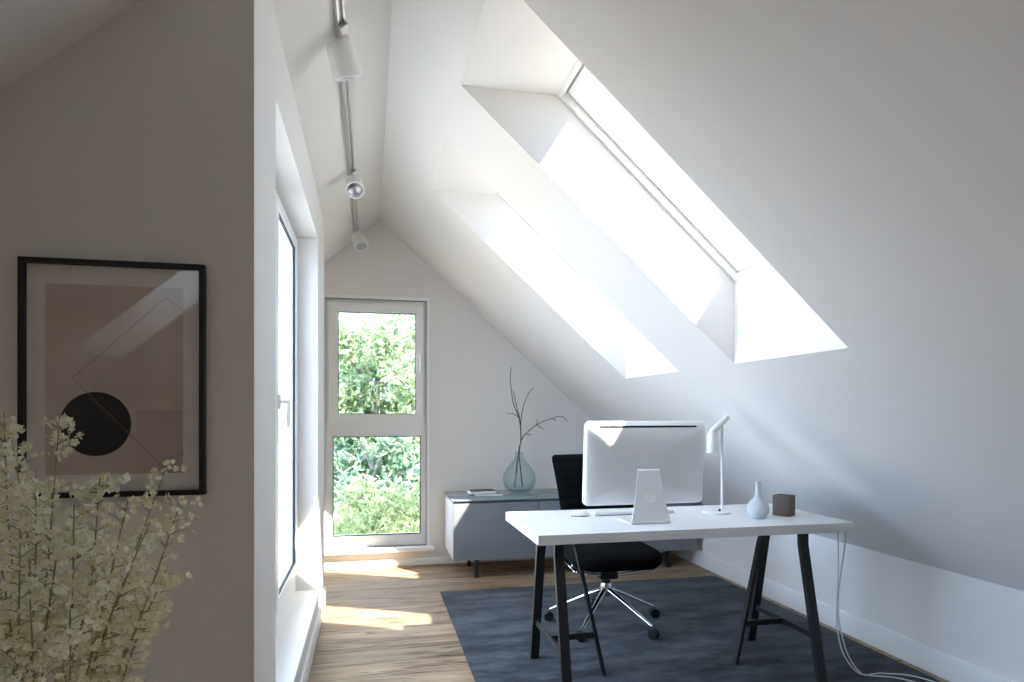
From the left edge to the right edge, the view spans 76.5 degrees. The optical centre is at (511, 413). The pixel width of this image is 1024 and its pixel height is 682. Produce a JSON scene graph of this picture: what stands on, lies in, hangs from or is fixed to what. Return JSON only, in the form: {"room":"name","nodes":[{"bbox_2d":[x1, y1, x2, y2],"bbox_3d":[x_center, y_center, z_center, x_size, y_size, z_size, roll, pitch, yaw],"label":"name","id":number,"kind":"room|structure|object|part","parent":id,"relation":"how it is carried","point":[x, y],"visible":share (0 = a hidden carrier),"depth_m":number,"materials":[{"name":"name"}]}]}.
{"room":"home office","nodes":[
{"label":"home office","id":0,"kind":"room"},
{"bbox_2d":[0,0,169,681],"bbox_3d":[-1.914,0.124,1.516,2.108,2.821,0.220,0,0,-12],"label":"wall","id":1,"kind":"structure","parent":0,"point":[85,133],"depth_m":1.60,"materials":[{"name":"white paint"}]},
{"bbox_2d":[17,256,205,498],"bbox_3d":[-0.975,-0.086,1.596,0.411,0.577,0.023,0,0,-12],"label":"framed print","id":2,"kind":"object","parent":1,"relation":"attached to","point":[118,348],"visible":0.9,"depth_m":1.60,"materials":[{"name":"black"}]},
{"bbox_2d":[0,0,391,261],"bbox_3d":[-1.536,-0.617,1.128,2.681,2.636,8.460,0,0,-12],"label":"ceiling","id":3,"kind":"structure","parent":0,"point":[32,32],"depth_m":2.55,"materials":[{"name":"white paint"}]},
{"bbox_2d":[332,0,357,232],"bbox_3d":[-0.757,-1.399,2.972,0.039,0.038,4.530,0,0,-12],"label":"track","id":4,"kind":"object","parent":3,"relation":"attached to","point":[338,5],"visible":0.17,"depth_m":3.02,"materials":[{"name":"silver metal"}]},
{"bbox_2d":[327,21,361,81],"bbox_3d":[-0.618,-1.312,2.390,0.110,0.178,0.150,0,0,19],"label":"track spotlight","id":5,"kind":"object","parent":4,"relation":"attached to","point":[343,60],"visible":1,"depth_m":2.35,"materials":[{"name":"white paint"}]},
{"bbox_3d":[-0.614,-1.367,2.374,0.050,0.048,0.027,0,0,-12],"label":"arm","id":6,"kind":"part","parent":5,"relation":"part of","materials":[{"name":"white paint"}]},
{"bbox_2d":[345,169,364,198],"bbox_3d":[-0.904,-1.317,3.740,0.114,0.169,0.177,0,0,-12],"label":"track spotlight","id":7,"kind":"object","parent":4,"relation":"attached to","point":[354,187],"visible":1,"depth_m":3.70,"materials":[{"name":"white paint"}]},
{"bbox_2d":[351,228,368,251],"bbox_3d":[-1.159,-1.314,4.917,0.164,0.175,0.108,0,0,43],"label":"track spotlight","id":8,"kind":"object","parent":4,"relation":"attached to","point":[360,244],"visible":1,"depth_m":4.89,"materials":[{"name":"white paint"}]},
{"bbox_2d":[170,0,323,681],"bbox_3d":[-1.042,0.040,2.935,0.200,2.991,2.620,0,0,-12],"label":"wall","id":9,"kind":"structure","parent":0,"point":[237,141],"depth_m":1.67,"materials":[{"name":"white paint"}]},
{"bbox_2d":[276,193,319,681],"bbox_3d":[-1.019,0.010,2.874,0.205,2.030,1.710,0,0,-12],"label":"window","id":10,"kind":"structure","parent":9,"relation":"in","point":[295,610],"depth_m":3.57,"materials":[{"name":"white plastic"}]},
{"bbox_3d":[-1.023,-0.013,2.919,0.050,0.147,0.028,0,0,-12],"label":"handle","id":11,"kind":"part","parent":10,"relation":"part of","materials":[{"name":"white plastic"}]},
{"bbox_3d":[-1.085,0.010,2.859,0.070,2.030,1.710,0,0,-12],"label":"frame","id":12,"kind":"part","parent":10,"relation":"part of","materials":[{"name":"white plastic"}]},
{"bbox_3d":[-0.990,1.016,2.880,0.145,0.018,1.710,0,0,-12],"label":"sill","id":13,"kind":"part","parent":10,"relation":"part of","materials":[{"name":"white paint"}]},
{"bbox_2d":[299,587,325,681],"bbox_3d":[-0.938,1.180,2.958,0.013,0.110,2.620,0,0,-12],"label":"baseboard","id":14,"kind":"structure","parent":9,"relation":"attached to","point":[308,661],"depth_m":3.30,"materials":[{"name":"white paint"}]},
{"bbox_2d":[279,244,280,566],"bbox_3d":[-2.426,0.124,3.861,2.108,2.821,0.220,0,0,-12],"label":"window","id":15,"kind":"structure","parent":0,"point":[279,244],"depth_m":3.97,"materials":[{"name":"glass"}]},
{"bbox_2d":[324,220,591,562],"bbox_3d":[-1.066,-0.314,5.407,5.425,3.097,0.300,0,0,-12],"label":"wall","id":16,"kind":"structure","parent":0,"point":[475,441],"depth_m":5.40,"materials":[{"name":"white paint"}]},
{"bbox_2d":[324,294,433,555],"bbox_3d":[-1.097,0.080,5.256,0.920,2.060,0.168,0,0,-12],"label":"window","id":17,"kind":"structure","parent":16,"relation":"in","point":[336,424],"depth_m":5.25,"materials":[{"name":"white plastic"}]},
{"bbox_3d":[-1.100,-0.404,5.287,0.757,0.978,0.067,0,0,-12],"label":"sash","id":18,"kind":"part","parent":17,"relation":"part of","materials":[{"name":"white plastic"}]},
{"bbox_3d":[-1.094,1.093,5.240,0.920,0.035,0.135,0,0,-12],"label":"sill","id":19,"kind":"part","parent":17,"relation":"part of","materials":[{"name":"white paint"}]},
{"bbox_3d":[-0.744,-0.413,5.304,0.028,0.147,0.050,0,0,-12],"label":"handle","id":20,"kind":"part","parent":17,"relation":"part of","materials":[{"name":"white plastic"}]},
{"bbox_2d":[324,551,665,569],"bbox_3d":[-1.041,1.208,5.253,5.009,0.055,0.012,0,0,-12],"label":"baseboard","id":21,"kind":"structure","parent":16,"relation":"attached to","point":[438,560],"depth_m":5.28,"materials":[{"name":"white paint"}]},
{"bbox_2d":[308,553,948,681],"bbox_3d":[-0.171,1.385,1.426,5.475,0.300,8.460,0,0,-12],"label":"floor","id":22,"kind":"structure","parent":0,"point":[393,623],"depth_m":4.02,"materials":[{"name":"brown wood"}]},
{"bbox_2d":[444,488,696,577],"bbox_3d":[0.464,0.934,5.263,1.966,0.602,0.564,0,0,-12],"label":"sideboard","id":23,"kind":"object","parent":22,"relation":"on","point":[477,528],"visible":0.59,"depth_m":4.87,"materials":[{"name":"grey wood"}]},
{"bbox_3d":[-0.266,1.160,4.911,0.032,0.150,0.032,0,0,-12],"label":"leg","id":24,"kind":"part","parent":23,"relation":"part of","materials":[{"name":"black"}]},
{"bbox_2d":[474,492,502,495],"bbox_3d":[-0.187,0.626,5.098,0.215,0.014,0.150,0,0,-6],"label":"book","id":25,"kind":"object","parent":23,"relation":"on","point":[498,493],"visible":0.62,"depth_m":5.03,"materials":[{"name":"white paper"}]},
{"bbox_2d":[467,489,496,493],"bbox_3d":[-0.238,0.608,5.097,0.205,0.022,0.140,0,0,-16],"label":"book","id":26,"kind":"object","parent":25,"relation":"on","point":[470,491],"visible":1,"depth_m":5.05,"materials":[{"name":"white paper"}]},
{"bbox_3d":[-0.116,0.874,4.863,0.650,0.422,0.022,0,0,-12],"label":"door","id":27,"kind":"part","parent":23,"relation":"part of","materials":[{"name":"grey paint"}]},
{"bbox_3d":[0.521,0.874,5.002,0.650,0.422,0.022,0,0,-12],"label":"door","id":28,"kind":"part","parent":23,"relation":"part of","materials":[{"name":"grey paint"}]},
{"bbox_3d":[1.159,0.874,5.142,0.650,0.422,0.022,0,0,-12],"label":"door","id":29,"kind":"part","parent":23,"relation":"part of","materials":[{"name":"grey paint"}]},
{"bbox_3d":[1.266,1.160,5.246,0.032,0.150,0.032,0,0,-12],"label":"leg","id":30,"kind":"part","parent":23,"relation":"part of","materials":[{"name":"black"}]},
{"bbox_3d":[0.058,0.470,5.253,0.267,0.326,0.267,0,0,-12],"label":"glass vase","id":31,"kind":"object","parent":23,"relation":"on","visible":0},
{"bbox_2d":[508,372,533,486],"bbox_3d":[0.067,0.103,5.260,0.259,0.973,0.047,0,0,-27],"label":"bare twig","id":32,"kind":"object","parent":31,"relation":"in","point":[518,416],"visible":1,"depth_m":5.25,"materials":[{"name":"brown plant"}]},
{"bbox_2d":[519,416,566,486],"bbox_3d":[0.257,0.302,5.279,0.412,0.579,0.053,0,0,-8],"label":"bare twig","id":33,"kind":"object","parent":31,"relation":"in","point":[556,416],"visible":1,"depth_m":5.26,"materials":[{"name":"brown wood"}]},
{"bbox_2d":[440,576,940,681],"bbox_3d":[0.846,1.229,3.222,2.082,0.012,3.035,0,0,-12],"label":"rug","id":34,"kind":"object","parent":22,"relation":"on","point":[698,622],"visible":0.92,"depth_m":3.48,"materials":[{"name":"carpet"}]},
{"bbox_2d":[543,454,661,642],"bbox_3d":[0.549,0.737,3.803,0.702,0.972,0.688,0,0,-9],"label":"office chair","id":35,"kind":"object","parent":34,"relation":"on","point":[604,560],"visible":0.52,"depth_m":3.70,"materials":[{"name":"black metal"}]},
{"bbox_3d":[0.380,1.079,3.813,0.302,0.161,0.143,0,0,-9],"label":"arm","id":36,"kind":"part","parent":35,"relation":"part of","materials":[{"name":"silver metal"}]},
{"bbox_3d":[0.507,0.487,4.015,0.526,0.472,0.161,0,0,-9],"label":"backrest","id":37,"kind":"part","parent":35,"relation":"part of","materials":[{"name":"black fabric"}]},
{"bbox_3d":[0.460,1.079,3.633,0.223,0.161,0.259,0,0,-9],"label":"arm","id":38,"kind":"part","parent":35,"relation":"part of","materials":[{"name":"silver metal"}]},
{"bbox_3d":[0.553,0.795,3.734,0.510,0.103,0.500,0,0,-9],"label":"seat","id":39,"kind":"part","parent":35,"relation":"part of","materials":[{"name":"black fabric"}]},
{"bbox_3d":[0.660,1.079,3.649,0.034,0.161,0.315,0,0,-41],"label":"arm","id":40,"kind":"part","parent":35,"relation":"part of","materials":[{"name":"silver metal"}]},
{"bbox_3d":[0.705,1.079,3.847,0.315,0.161,0.034,0,0,-23],"label":"arm","id":41,"kind":"part","parent":35,"relation":"part of","materials":[{"name":"silver metal"}]},
{"bbox_2d":[506,503,854,681],"bbox_3d":[0.761,0.857,3.101,1.482,0.732,0.645,0,0,-12],"label":"desk","id":42,"kind":"object","parent":34,"relation":"on","point":[557,528],"visible":0.97,"depth_m":2.98,"materials":[{"name":"white laminate"}]},
{"bbox_3d":[0.126,0.885,3.198,0.043,0.676,0.160,0,0,-12],"label":"leg","id":43,"kind":"part","parent":42,"relation":"part of","materials":[{"name":"black metal"}]},
{"bbox_3d":[0.219,0.885,2.774,0.043,0.676,0.160,0,0,-12],"label":"leg","id":44,"kind":"part","parent":42,"relation":"part of","materials":[{"name":"black metal"}]},
{"bbox_2d":[569,511,589,516],"bbox_3d":[0.324,0.479,3.131,0.104,0.024,0.060,0,0,-2],"label":"computer mouse","id":45,"kind":"object","parent":42,"relation":"on","point":[575,513],"visible":1,"depth_m":3.11,"materials":[{"name":"white paint"}]},
{"bbox_3d":[0.355,0.885,3.026,0.171,0.676,0.030,0,0,-12],"label":"leg","id":46,"kind":"part","parent":42,"relation":"part of","materials":[{"name":"black metal"}]},
{"bbox_2d":[588,509,673,515],"bbox_3d":[0.589,0.480,3.218,0.410,0.018,0.114,0,0,-12],"label":"keyboard","id":47,"kind":"object","parent":42,"relation":"on","point":[621,511],"visible":0.52,"depth_m":3.15,"materials":[{"name":"white plastic"}]},
{"bbox_2d":[582,421,704,524],"bbox_3d":[0.602,0.261,2.983,0.583,0.460,0.178,0,0,-12],"label":"desktop computer","id":48,"kind":"object","parent":42,"relation":"on","point":[647,466],"visible":1,"depth_m":2.92,"materials":[{"name":"white plastic"}]},
{"bbox_2d":[702,414,729,514],"bbox_3d":[1.014,0.246,3.221,0.138,0.489,0.132,0,0,-12],"label":"desk lamp","id":49,"kind":"object","parent":42,"relation":"on","point":[712,436],"visible":1,"depth_m":3.21,"materials":[{"name":"white metal"}]},
{"bbox_3d":[0.992,0.141,3.216,0.056,0.100,0.056,0,0,-12],"label":"lamp shade","id":50,"kind":"part","parent":49,"relation":"part of","materials":[{"name":"white paint"}]},
{"bbox_3d":[1.171,0.885,3.204,0.171,0.676,0.030,0,0,-12],"label":"leg","id":51,"kind":"part","parent":42,"relation":"part of","materials":[{"name":"black metal"}]},
{"bbox_2d":[746,481,769,518],"bbox_3d":[1.163,0.405,3.074,0.104,0.172,0.104,0,0,-12],"label":"bottle vase","id":52,"kind":"object","parent":42,"relation":"on","point":[757,508],"visible":1,"depth_m":3.04,"materials":[{"name":"grey ceramic"}]},
{"bbox_3d":[1.307,0.885,3.456,0.043,0.676,0.160,0,0,-12],"label":"leg","id":53,"kind":"part","parent":42,"relation":"part of","materials":[{"name":"black metal"}]},
{"bbox_2d":[773,494,794,516],"bbox_3d":[1.319,0.442,3.154,0.078,0.098,0.078,0,0,45],"label":"wooden pot","id":54,"kind":"object","parent":42,"relation":"on","point":[783,504],"visible":1,"depth_m":3.13,"materials":[{"name":"brown wood"}]},
{"bbox_3d":[1.400,0.885,3.032,0.043,0.676,0.160,0,0,-12],"label":"leg","id":55,"kind":"part","parent":42,"relation":"part of","materials":[{"name":"black metal"}]},
{"bbox_2d":[836,532,913,681],"bbox_3d":[1.827,0.878,2.804,0.228,0.689,0.737,0,0,-44],"label":"power cable","id":56,"kind":"object","parent":42,"relation":"hanging from","point":[837,532],"visible":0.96,"depth_m":2.99,"materials":[{"name":"white plastic"}]},
{"bbox_2d":[837,532,934,681],"bbox_3d":[1.877,0.878,2.843,0.774,0.689,0.265,0,0,41],"label":"power cable","id":57,"kind":"object","parent":42,"relation":"hanging from","point":[844,532],"visible":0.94,"depth_m":3.00,"materials":[{"name":"white plastic"}]},
{"bbox_3d":[-0.652,0.985,0.902,0.236,0.500,0.236,0,0,-12],"label":"floor vase","id":58,"kind":"object","parent":22,"relation":"on","visible":0},
{"bbox_2d":[0,409,203,681],"bbox_3d":[-0.622,0.455,0.884,0.340,0.922,0.312,0,0,9],"label":"flower bouquet","id":59,"kind":"object","parent":58,"relation":"in","point":[30,639],"visible":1,"depth_m":0.84,"materials":[{"name":"beige plant"}]},
{"bbox_2d":[380,0,1023,590],"bbox_3d":[1.114,-0.512,1.707,2.744,2.845,8.460,0,0,-12],"label":"ceiling","id":60,"kind":"structure","parent":0,"point":[871,152],"depth_m":2.24,"materials":[{"name":"white paint"}]},
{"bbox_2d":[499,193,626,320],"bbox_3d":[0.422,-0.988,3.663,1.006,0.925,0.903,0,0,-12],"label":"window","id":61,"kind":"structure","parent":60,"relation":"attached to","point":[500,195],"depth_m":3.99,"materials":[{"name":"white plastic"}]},
{"bbox_2d":[557,60,772,280],"bbox_3d":[0.687,-0.988,2.450,1.006,0.925,0.882,0,0,-12],"label":"window","id":62,"kind":"structure","parent":60,"relation":"attached to","point":[580,92],"depth_m":2.74,"materials":[{"name":"glass"}]},
{"bbox_2d":[697,503,1023,681],"bbox_3d":[2.368,0.957,1.930,0.200,0.556,7.960,0,0,-12],"label":"wall","id":63,"kind":"structure","parent":0,"point":[977,622],"depth_m":3.23,"materials":[{"name":"white paint"}]},
{"bbox_2d":[671,550,1013,681],"bbox_3d":[2.262,1.175,1.907,0.016,0.120,7.960,0,0,-12],"label":"baseboard","id":64,"kind":"structure","parent":63,"relation":"attached to","point":[943,665],"depth_m":3.49,"materials":[{"name":"white paint"}]},
{"label":"outside","id":65,"kind":"structure","parent":0,"visible":0},
{"bbox_3d":[-4.269,4.535,19.539,120.000,0.200,120.000,0,0,-12],"label":"ground","id":66,"kind":"structure","parent":65,"visible":0},
{"bbox_2d":[334,313,419,514],"bbox_3d":[-2.637,1.101,13.306,4.892,6.976,4.125,0,0,40],"label":"broadleaf tree","id":67,"kind":"object","parent":66,"relation":"on","point":[358,363],"visible":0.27,"depth_m":12.09,"materials":[{"name":"green plant"}]},
{"bbox_2d":[334,408,419,534],"bbox_3d":[-2.023,2.241,9.851,2.576,4.698,2.524,0,0,-12],"label":"bush","id":68,"kind":"object","parent":66,"relation":"on","point":[352,455],"visible":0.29,"depth_m":9.77,"materials":[{"name":"green plant"}]},
{"bbox_2d":[334,468,419,534],"bbox_3d":[-1.339,2.582,6.813,2.468,4.012,2.510,0,0,-43],"label":"leafy shrub","id":69,"kind":"object","parent":66,"relation":"on","point":[366,521],"visible":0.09,"depth_m":6.75,"materials":[{"name":"green plant"}]}
]}

